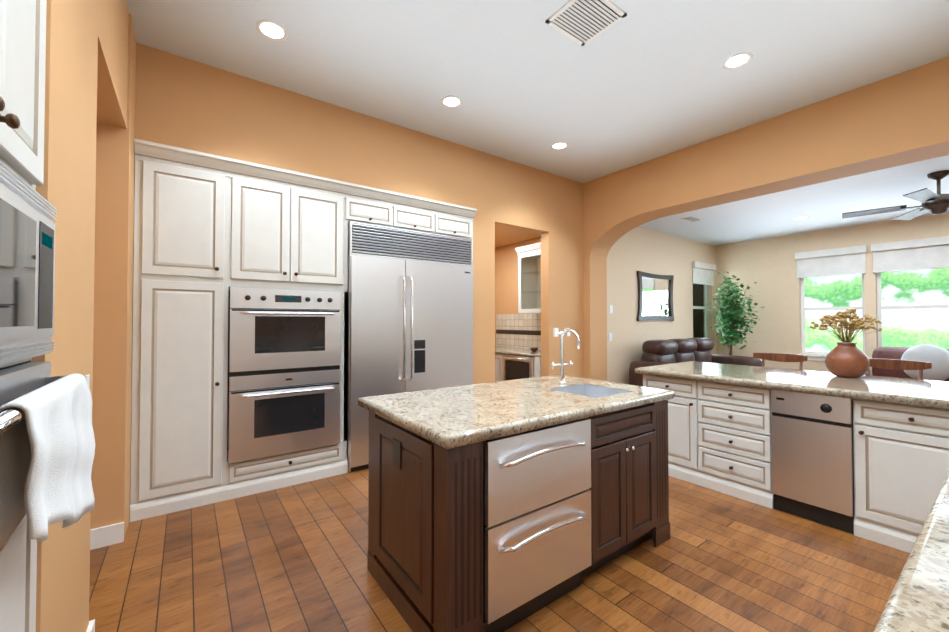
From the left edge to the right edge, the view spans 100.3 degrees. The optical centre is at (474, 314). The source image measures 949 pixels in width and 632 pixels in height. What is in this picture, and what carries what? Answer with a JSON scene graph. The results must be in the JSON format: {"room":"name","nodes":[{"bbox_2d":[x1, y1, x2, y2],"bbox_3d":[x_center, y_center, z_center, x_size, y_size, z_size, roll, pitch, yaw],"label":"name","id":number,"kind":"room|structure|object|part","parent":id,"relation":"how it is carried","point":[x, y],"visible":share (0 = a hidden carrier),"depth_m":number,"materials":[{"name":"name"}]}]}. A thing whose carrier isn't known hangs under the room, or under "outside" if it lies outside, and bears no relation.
{"room":"kitchen","nodes":[
{"label":"kitchen","id":0,"kind":"room"},
{"bbox_2d":[33,0,97,631],"bbox_3d":[-1.633,-0.268,1.169,0.650,3.270,0.690,1,-1,-36],"label":"wall pillar","id":1,"kind":"structure","parent":0,"point":[67,189],"depth_m":1.30,"materials":[{"name":"orange paint"}]},
{"bbox_2d":[85,374,89,385],"bbox_3d":[-1.480,0.290,1.512,0.009,0.115,0.070,1,-1,-36],"label":"switch plate","id":2,"kind":"object","parent":1,"relation":"attached to","point":[88,375],"depth_m":1.52,"materials":[{"name":"white plastic"}]},
{"bbox_2d":[86,619,94,631],"bbox_3d":[-1.368,1.313,1.346,0.016,0.115,0.706,1,-1,-36],"label":"baseboard","id":3,"kind":"structure","parent":1,"relation":"attached to","point":[91,627],"depth_m":1.61,"materials":[{"name":"white wood"}]},
{"bbox_2d":[90,0,135,537],"bbox_3d":[-2.405,-0.251,2.240,0.662,3.270,1.950,1,-1,-36],"label":"wall","id":4,"kind":"structure","parent":0,"point":[113,312],"depth_m":2.40,"materials":[{"name":"orange paint"}]},
{"bbox_2d":[90,522,123,549],"bbox_3d":[-2.261,1.328,2.340,0.282,0.115,0.016,1,-1,-36],"label":"baseboard","id":5,"kind":"structure","parent":4,"relation":"attached to","point":[104,536],"depth_m":2.37,"materials":[{"name":"white wood"}]},
{"bbox_2d":[230,170,345,293],"bbox_3d":[-1.690,-0.651,3.523,0.882,0.889,0.616,1,-1,-36],"label":"upper cabinet","id":6,"kind":"object","parent":0,"relation":"attached to","point":[285,233],"depth_m":3.25,"materials":[{"name":"wood"}]},
{"bbox_2d":[135,42,472,207],"bbox_3d":[-1.365,-1.478,3.826,2.861,0.765,0.640,1,-1,-36],"label":"wall","id":7,"kind":"structure","parent":0,"point":[185,103],"depth_m":3.28,"materials":[{"name":"orange paint"}]},
{"bbox_2d":[346,190,393,237],"bbox_3d":[-1.149,-0.962,3.921,0.456,0.254,0.616,1,-1,-36],"label":"upper cabinet","id":8,"kind":"object","parent":0,"relation":"attached to","point":[362,208],"depth_m":3.67,"materials":[{"name":"wood"}]},
{"bbox_2d":[394,198,437,233],"bbox_3d":[-0.777,-0.958,4.192,0.464,0.254,0.616,1,-1,-36],"label":"upper cabinet","id":9,"kind":"object","parent":0,"relation":"attached to","point":[407,215],"depth_m":3.95,"materials":[{"name":"wood"}]},
{"bbox_2d":[438,210,474,241],"bbox_3d":[-0.388,-0.954,4.476,0.500,0.254,0.616,1,-1,-36],"label":"upper cabinet","id":10,"kind":"object","parent":0,"relation":"attached to","point":[450,223],"depth_m":4.23,"materials":[{"name":"wood"}]},
{"bbox_2d":[473,149,494,383],"bbox_3d":[-0.081,-0.211,4.740,0.317,3.270,0.640,1,-1,-36],"label":"wall pier","id":11,"kind":"object","parent":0,"point":[484,270],"visible":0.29,"depth_m":4.49,"materials":[{"name":"orange paint"}]},
{"bbox_2d":[89,468,909,631],"bbox_3d":[1.908,1.436,2.352,12.200,0.100,10.600,1,-1,-36],"label":"floor","id":12,"kind":"structure","parent":0,"point":[292,558],"depth_m":2.10,"materials":[{"name":"brown wood"}]},
{"bbox_2d":[0,0,85,631],"bbox_3d":[-1.139,0.158,0.596,0.696,2.400,0.800,1,-1,-36],"label":"tall cabinet","id":13,"kind":"object","parent":12,"relation":"on","point":[22,62],"depth_m":0.92,"materials":[{"name":"wood"}]},
{"bbox_2d":[0,160,56,364],"bbox_3d":[-1.109,-0.102,0.623,0.498,0.396,0.760,1,-1,-36],"label":"microwave","id":14,"kind":"object","parent":13,"relation":"in","point":[28,212],"visible":1,"depth_m":0.86,"materials":[{"name":"silver plastic"}]},
{"bbox_3d":[-1.104,0.256,0.620,0.608,0.275,0.760,1,-1,-36],"label":"warming drawer","id":15,"kind":"part","parent":13,"relation":"part of","materials":[{"name":"silver metal"}]},
{"bbox_2d":[0,373,94,551],"bbox_3d":[-0.904,0.334,0.845,0.073,0.366,0.487,1,-1,-36],"label":"hanging towel","id":16,"kind":"object","parent":13,"relation":"hanging from","point":[47,448],"visible":0.94,"depth_m":0.79,"materials":[{"name":"white fabric"}]},
{"bbox_2d":[130,150,233,521],"bbox_3d":[-2.271,0.148,3.088,0.554,2.500,0.616,1,-1,-36],"label":"tall cabinet","id":17,"kind":"object","parent":12,"relation":"on","point":[210,230],"depth_m":2.83,"materials":[{"name":"wood"}]},
{"bbox_2d":[230,434,345,498],"bbox_3d":[-1.690,1.267,3.492,0.882,0.274,0.616,1,-1,-36],"label":"base cabinet","id":18,"kind":"object","parent":12,"relation":"on","point":[249,477],"depth_m":3.23,"materials":[{"name":"wood"}]},
{"bbox_2d":[227,287,340,463],"bbox_3d":[-1.657,0.461,3.424,0.826,1.327,0.626,1,-1,-36],"label":"double oven","id":19,"kind":"object","parent":18,"relation":"in","point":[284,352],"visible":1,"depth_m":3.19,"materials":[{"name":"silver metal"}]},
{"bbox_2d":[347,221,472,471],"bbox_3d":[-0.722,0.292,4.126,1.336,2.236,0.715,1,-1,-36],"label":"fridge","id":20,"kind":"object","parent":12,"relation":"on","point":[410,310],"visible":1,"depth_m":3.78,"materials":[{"name":"silver metal"}]},
{"bbox_2d":[361,398,672,631],"bbox_3d":[0.321,0.954,2.301,1.647,0.864,0.868,1,-1,-36],"label":"kitchen island","id":21,"kind":"object","parent":12,"relation":"on","point":[425,529],"depth_m":1.85,"materials":[{"name":"brown wood"}]},
{"bbox_2d":[357,374,674,445],"bbox_3d":[0.291,0.496,2.355,1.670,0.052,0.951,1,-1,-36],"label":"island countertop","id":22,"kind":"structure","parent":21,"relation":"on","point":[451,416],"depth_m":2.05,"materials":[{"name":"beige stone"}]},
{"bbox_2d":[550,328,579,383],"bbox_3d":[0.646,0.283,2.694,0.198,0.385,0.187,1,-1,-36],"label":"faucet","id":23,"kind":"object","parent":22,"relation":"on","point":[567,331],"visible":1,"depth_m":2.73,"materials":[{"name":"silver metal"}]},
{"bbox_2d":[550,384,632,397],"bbox_3d":[0.724,0.573,2.481,0.376,0.198,0.376,1,-1,-36],"label":"sink","id":24,"kind":"object","parent":22,"relation":"in","point":[592,391],"visible":0.15,"depth_m":2.65,"materials":[{"name":"silver metal"}]},
{"bbox_2d":[483,418,591,631],"bbox_3d":[0.152,0.952,2.027,0.656,0.850,0.674,1,-1,-36],"label":"fridge","id":25,"kind":"object","parent":21,"relation":"in","point":[536,521],"visible":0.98,"depth_m":1.76,"materials":[{"name":"silver metal"}]},
{"bbox_2d":[495,351,538,381],"bbox_3d":[0.517,1.009,6.086,0.656,0.872,0.545,1,-1,-36],"label":"base cabinet","id":26,"kind":"object","parent":12,"relation":"on","point":[498,354],"depth_m":5.72,"materials":[{"name":"wood"}]},
{"bbox_2d":[495,347,540,358],"bbox_3d":[0.578,0.548,6.002,0.665,0.039,1.595,1,-1,-36],"label":"countertop","id":27,"kind":"structure","parent":26,"relation":"on","point":[531,351],"depth_m":5.61,"materials":[{"name":"beige stone"}]},
{"bbox_2d":[503,354,533,380],"bbox_3d":[0.813,0.951,5.595,0.654,0.763,0.590,1,-1,-36],"label":"wine fridge","id":28,"kind":"object","parent":26,"relation":"in","point":[517,367],"visible":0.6,"depth_m":5.43,"materials":[{"name":"silver metal"}]},
{"bbox_2d":[629,338,761,385],"bbox_3d":[3.408,0.907,5.994,2.295,1.065,1.004,1,-1,-36],"label":"reclining sofa","id":29,"kind":"object","parent":12,"relation":"on","point":[662,352],"visible":0.23,"depth_m":6.01,"materials":[{"name":"brown leather"}]},
{"bbox_2d":[639,373,782,508],"bbox_3d":[2.090,0.974,3.442,0.631,0.860,1.021,1,-1,-36],"label":"base cabinet","id":30,"kind":"object","parent":12,"relation":"on","point":[719,427],"depth_m":3.11,"materials":[{"name":"wood"}]},
{"bbox_2d":[753,353,806,369],"bbox_3d":[2.940,0.901,3.853,0.459,1.022,0.442,1,-1,-36],"label":"bar stool","id":31,"kind":"object","parent":12,"relation":"on","point":[783,357],"visible":0.21,"depth_m":3.99,"materials":[{"name":"brown wood"}]},
{"bbox_2d":[847,397,948,552],"bbox_3d":[2.791,0.959,2.480,0.631,0.860,0.505,1,-1,-36],"label":"base cabinet","id":32,"kind":"object","parent":12,"relation":"on","point":[901,452],"depth_m":2.35,"materials":[{"name":"wood"}]},
{"bbox_2d":[635,361,948,408],"bbox_3d":[2.489,0.510,3.183,1.060,0.052,1.964,1,-1,-36],"label":"countertop","id":33,"kind":"structure","parent":32,"relation":"on","point":[889,390],"depth_m":2.83,"materials":[{"name":"beige stone"}]},
{"bbox_2d":[825,342,869,377],"bbox_3d":[2.884,0.349,3.067,0.256,0.265,0.256,1,-1,-36],"label":"vase","id":34,"kind":"object","parent":33,"relation":"on","point":[847,359],"visible":1,"depth_m":3.00,"materials":[{"name":"orange ceramic"}]},
{"bbox_2d":[809,309,881,341],"bbox_3d":[2.884,0.085,3.084,0.371,0.261,0.419,1,-1,-36],"label":"dried flowers","id":35,"kind":"object","parent":34,"relation":"in","point":[855,323],"visible":1,"depth_m":3.04,"materials":[{"name":"plant"}]},
{"bbox_2d":[771,389,853,533],"bbox_3d":[2.498,0.964,2.843,0.608,0.852,0.420,1,-1,-36],"label":"dishwasher","id":36,"kind":"object","parent":32,"relation":"in","point":[812,461],"visible":0.92,"depth_m":2.65,"materials":[{"name":"silver metal"}]},
{"bbox_2d":[865,358,931,379],"bbox_3d":[3.393,0.891,3.231,0.459,1.022,0.442,1,-1,-36],"label":"bar stool","id":37,"kind":"object","parent":12,"relation":"on","point":[919,366],"visible":0.17,"depth_m":3.33,"materials":[{"name":"brown wood"}]},
{"bbox_2d":[495,237,540,349],"bbox_3d":[0.794,-0.185,6.391,0.120,3.270,2.000,1,-1,-36],"label":"wall","id":38,"kind":"structure","parent":0,"point":[506,279],"depth_m":6.63,"materials":[{"name":"orange paint"}]},
{"bbox_2d":[495,225,540,247],"bbox_3d":[0.185,-1.228,5.902,1.460,0.100,1.900,1,-1,-36],"label":"ceiling","id":39,"kind":"structure","parent":0,"point":[504,236],"depth_m":5.97,"materials":[{"name":"orange paint"}]},
{"bbox_2d":[126,0,948,182],"bbox_3d":[0.511,-1.930,2.626,5.800,0.100,5.000,1,-1,-36],"label":"ceiling","id":40,"kind":"structure","parent":0,"point":[642,81],"depth_m":2.91,"materials":[{"name":"white paint"}]},
{"bbox_2d":[256,19,287,40],"bbox_3d":[-1.337,-1.875,2.616,0.188,0.008,0.188,-1,-1,45],"label":"recessed light","id":41,"kind":"object","parent":40,"relation":"in","point":[273,30],"depth_m":2.61,"materials":[{"name":"white glass"}]},
{"bbox_2d":[441,95,461,107],"bbox_3d":[-0.201,-1.862,3.467,0.188,0.008,0.188,-1,-1,45],"label":"recessed light","id":42,"kind":"object","parent":40,"relation":"in","point":[450,101],"depth_m":3.46,"materials":[{"name":"white glass"}]},
{"bbox_2d":[551,142,567,149],"bbox_3d":[0.932,-1.848,4.341,0.188,0.008,0.188,-1,-1,45],"label":"recessed light","id":43,"kind":"object","parent":40,"relation":"in","point":[558,145],"depth_m":4.33,"materials":[{"name":"white glass"}]},
{"bbox_2d":[545,0,626,45],"bbox_3d":[0.703,-1.874,2.505,0.370,0.014,0.340,1,-1,-36],"label":"ceiling vent","id":44,"kind":"object","parent":40,"relation":"in","point":[582,22],"depth_m":2.50,"materials":[{"name":"white plastic"}]},
{"bbox_2d":[722,52,752,69],"bbox_3d":[1.940,-1.870,2.922,0.188,0.008,0.188,-1,-1,45],"label":"recessed light","id":45,"kind":"object","parent":40,"relation":"in","point":[735,61],"depth_m":2.92,"materials":[{"name":"white glass"}]},
{"bbox_2d":[495,156,583,377],"bbox_3d":[0.987,-0.204,5.208,1.960,3.270,0.140,1,-1,-36],"label":"wall","id":46,"kind":"structure","parent":0,"point":[562,274],"depth_m":5.17,"materials":[{"name":"orange paint"}]},
{"bbox_2d":[607,227,715,383],"bbox_3d":[3.302,0.001,6.791,3.650,2.910,0.200,1,-1,-36],"label":"wall","id":47,"kind":"structure","parent":0,"point":[632,252],"depth_m":6.21,"materials":[{"name":"beige paint"}]},
{"bbox_2d":[637,271,673,320],"bbox_3d":[2.928,-0.280,6.375,1.050,0.770,0.032,1,-1,-36],"label":"wall mirror","id":48,"kind":"object","parent":47,"relation":"attached to","point":[655,296],"visible":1,"depth_m":6.36,"materials":[{"name":"clear glass"}]},
{"bbox_2d":[693,284,714,342],"bbox_3d":[4.215,-0.131,7.392,0.830,1.463,0.165,1,-1,-36],"label":"window","id":49,"kind":"structure","parent":47,"relation":"in","point":[700,329],"depth_m":7.53,"materials":[{"name":"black glass"}]},
{"bbox_2d":[692,261,715,285],"bbox_3d":[4.261,-0.752,7.338,0.840,0.395,0.058,1,-1,-36],"label":"window blind","id":50,"kind":"object","parent":47,"relation":"attached to","point":[703,273],"visible":1,"depth_m":7.32,"materials":[{"name":"fabric"}]},
{"bbox_2d":[583,56,948,380],"bbox_3d":[3.979,-0.248,2.439,0.380,3.270,7.860,1,-1,-36],"label":"wall","id":51,"kind":"structure","parent":0,"point":[902,118],"depth_m":3.78,"materials":[{"name":"orange paint"}]},
{"bbox_2d":[638,155,948,245],"bbox_3d":[5.582,-1.453,3.680,3.650,0.100,7.950,1,-1,-36],"label":"ceiling","id":52,"kind":"structure","parent":0,"point":[824,205],"depth_m":5.15,"materials":[{"name":"white paint"}]},
{"bbox_2d":[682,216,702,221],"bbox_3d":[3.120,-1.365,5.678,0.300,0.011,0.160,1,-1,-36],"label":"ceiling vent","id":53,"kind":"object","parent":52,"relation":"in","point":[691,219],"depth_m":5.67,"materials":[{"name":"white plastic"}]},
{"bbox_2d":[793,216,808,219],"bbox_3d":[4.627,-1.368,5.612,0.188,0.008,0.188,0,-1,9],"label":"recessed light","id":54,"kind":"object","parent":52,"relation":"in","point":[802,217],"depth_m":5.61,"materials":[{"name":"white glass"}]},
{"bbox_2d":[842,170,948,219],"bbox_3d":[4.548,-1.194,3.905,1.354,0.410,1.366,1,-1,-36],"label":"ceiling fan","id":55,"kind":"object","parent":52,"relation":"hanging from","point":[933,203],"visible":1,"depth_m":3.90,"materials":[{"name":"wood"}]},
{"bbox_2d":[715,212,948,375],"bbox_3d":[7.036,-0.034,4.591,0.200,2.910,7.750,1,-1,-36],"label":"wall","id":56,"kind":"structure","parent":0,"point":[768,266],"depth_m":6.77,"materials":[{"name":"beige paint"}]},
{"bbox_2d":[795,245,866,277],"bbox_3d":[5.641,-0.824,6.298,0.058,0.425,0.860,1,-1,-36],"label":"window blind","id":57,"kind":"object","parent":56,"relation":"attached to","point":[837,261],"visible":0.98,"depth_m":6.26,"materials":[{"name":"fabric"}]},
{"bbox_2d":[799,274,864,360],"bbox_3d":[5.705,-0.102,6.333,0.165,1.693,0.850,1,-1,-36],"label":"window","id":58,"kind":"structure","parent":56,"relation":"in","point":[816,356],"depth_m":6.47,"materials":[{"name":"clear glass"}]},
{"bbox_2d":[871,236,948,272],"bbox_3d":[6.177,-0.836,5.562,0.058,0.425,0.860,1,-1,-36],"label":"window blind","id":59,"kind":"object","parent":56,"relation":"attached to","point":[921,254],"visible":1,"depth_m":5.58,"materials":[{"name":"fabric"}]},
{"bbox_2d":[877,269,948,346],"bbox_3d":[6.240,-0.114,5.597,0.165,1.693,0.850,1,-1,-36],"label":"window","id":60,"kind":"structure","parent":56,"relation":"in","point":[880,307],"depth_m":5.82,"materials":[{"name":"clear glass"}]},
{"bbox_2d":[864,344,948,381],"bbox_3d":[6.081,0.900,4.853,0.915,1.043,2.316,1,-1,-36],"label":"sofa","id":61,"kind":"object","parent":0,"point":[937,357],"depth_m":5.13,"materials":[{"name":"leather"}]},
{"bbox_2d":[874,471,948,631],"bbox_3d":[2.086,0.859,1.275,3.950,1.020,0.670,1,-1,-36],"label":"countertop","id":62,"kind":"structure","parent":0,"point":[918,600],"depth_m":0.65,"materials":[{"name":"stone"}]},
{"bbox_3d":[4.564,1.280,7.033,0.400,0.360,0.400,1,-1,-36],"label":"pot","id":63,"kind":"object","parent":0,"visible":0},
{"bbox_2d":[706,272,764,354],"bbox_3d":[4.610,0.150,6.957,0.761,1.890,0.842,1,-1,-36],"label":"ficus tree","id":64,"kind":"object","parent":63,"relation":"in","point":[731,319],"visible":1,"depth_m":6.95,"materials":[{"name":"green plant"}]},
{"label":"outside","id":65,"kind":"structure","parent":0,"visible":0},
{"bbox_2d":[805,268,948,352],"bbox_3d":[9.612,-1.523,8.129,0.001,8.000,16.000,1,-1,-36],"label":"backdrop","id":66,"kind":"structure","parent":65,"point":[903,297],"depth_m":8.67,"materials":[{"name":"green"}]}
]}

